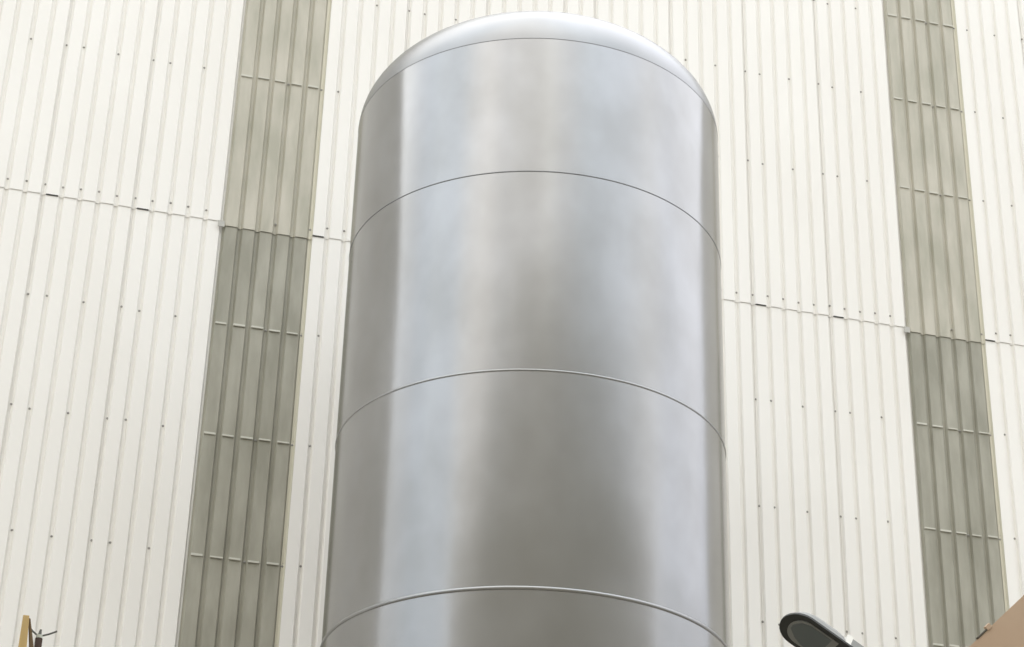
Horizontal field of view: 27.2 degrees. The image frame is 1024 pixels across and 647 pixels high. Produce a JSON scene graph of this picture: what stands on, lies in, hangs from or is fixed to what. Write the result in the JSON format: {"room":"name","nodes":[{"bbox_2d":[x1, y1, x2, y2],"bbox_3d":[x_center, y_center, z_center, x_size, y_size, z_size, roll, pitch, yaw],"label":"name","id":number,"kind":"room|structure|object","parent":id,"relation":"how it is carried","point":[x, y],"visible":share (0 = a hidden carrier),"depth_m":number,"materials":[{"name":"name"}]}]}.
{"room":"processing plant","nodes":[
{"label":"processing plant","id":0,"kind":"room"},
{"bbox_2d":[0,0,1023,646],"bbox_3d":[-2.984,1.858,22.636,36.979,21.320,0.440,8,-29,-12],"label":"wall","id":1,"kind":"structure","parent":0,"point":[117,116],"depth_m":24.38,"materials":[{"name":"white metal"}]},
{"bbox_2d":[178,226,311,646],"bbox_3d":[-2.861,1.758,22.556,1.024,6.750,0.052,8,-29,-12],"label":"skylight panel","id":2,"kind":"object","parent":1,"relation":"attached to","point":[234,584],"visible":1,"depth_m":22.79,"materials":[{"name":"beige plastic"}]},
{"bbox_2d":[218,0,331,239],"bbox_3d":[-2.711,-4.242,25.782,1.081,7.346,0.054,8,-29,-12],"label":"sheet","id":3,"kind":"object","parent":1,"relation":"attached to","point":[273,169],"visible":1,"depth_m":24.80,"materials":[{"name":"beige plastic"}]},
{"bbox_2d":[883,0,985,343],"bbox_3d":[5.372,-3.036,27.576,1.084,7.346,0.054,8,-29,-12],"label":"skylight panel","id":4,"kind":"object","parent":1,"relation":"attached to","point":[941,279],"visible":1,"depth_m":26.98,"materials":[{"name":"beige plastic"}]},
{"bbox_2d":[906,326,1008,646],"bbox_3d":[5.223,2.963,24.349,1.026,6.750,0.052,8,-29,-12],"label":"skylight panel","id":5,"kind":"object","parent":1,"relation":"attached to","point":[966,589],"visible":1,"depth_m":24.89,"materials":[{"name":"beige plastic"}]},
{"bbox_3d":[3.810,-5.274,-13.628,120.000,0.300,90.000,8,-29,-12],"label":"ground","id":6,"kind":"structure","parent":0,"visible":0},
{"bbox_2d":[18,615,33,646],"bbox_3d":[-2.877,4.296,10.913,0.094,5.884,0.070,8,-29,-12],"label":"timber post","id":7,"kind":"object","parent":6,"relation":"on","point":[26,621],"visible":1,"depth_m":12.23,"materials":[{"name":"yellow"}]},
{"bbox_2d":[32,629,56,646],"bbox_3d":[-2.806,4.350,10.964,0.159,5.841,0.042,8,-29,-12],"label":"pipe","id":8,"kind":"object","parent":6,"relation":"on","point":[38,640],"visible":1,"depth_m":12.31,"materials":[{"name":"metal"}]},
{"bbox_2d":[320,11,729,646],"bbox_3d":[0.101,3.650,18.491,4.132,14.382,4.132,8,-29,-12],"label":"storage tank","id":9,"kind":"object","parent":6,"relation":"on","point":[530,451],"visible":1,"depth_m":18.64,"materials":[{"name":"metal"}]},
{"bbox_2d":[779,612,863,646],"bbox_3d":[2.461,5.006,12.788,1.559,6.691,0.289,10,-30,-15],"label":"street light","id":10,"kind":"object","parent":6,"relation":"on","point":[800,629],"visible":1,"depth_m":14.11,"materials":[{"name":"grey metal"}]},
{"bbox_2d":[969,595,1023,646],"bbox_3d":[0.332,3.303,9.152,7.133,6.567,0.456,8,-29,-12],"label":"beam","id":11,"kind":"structure","parent":6,"relation":"on","point":[1008,630],"depth_m":10.47,"materials":[{"name":"beige paint"}]}
]}

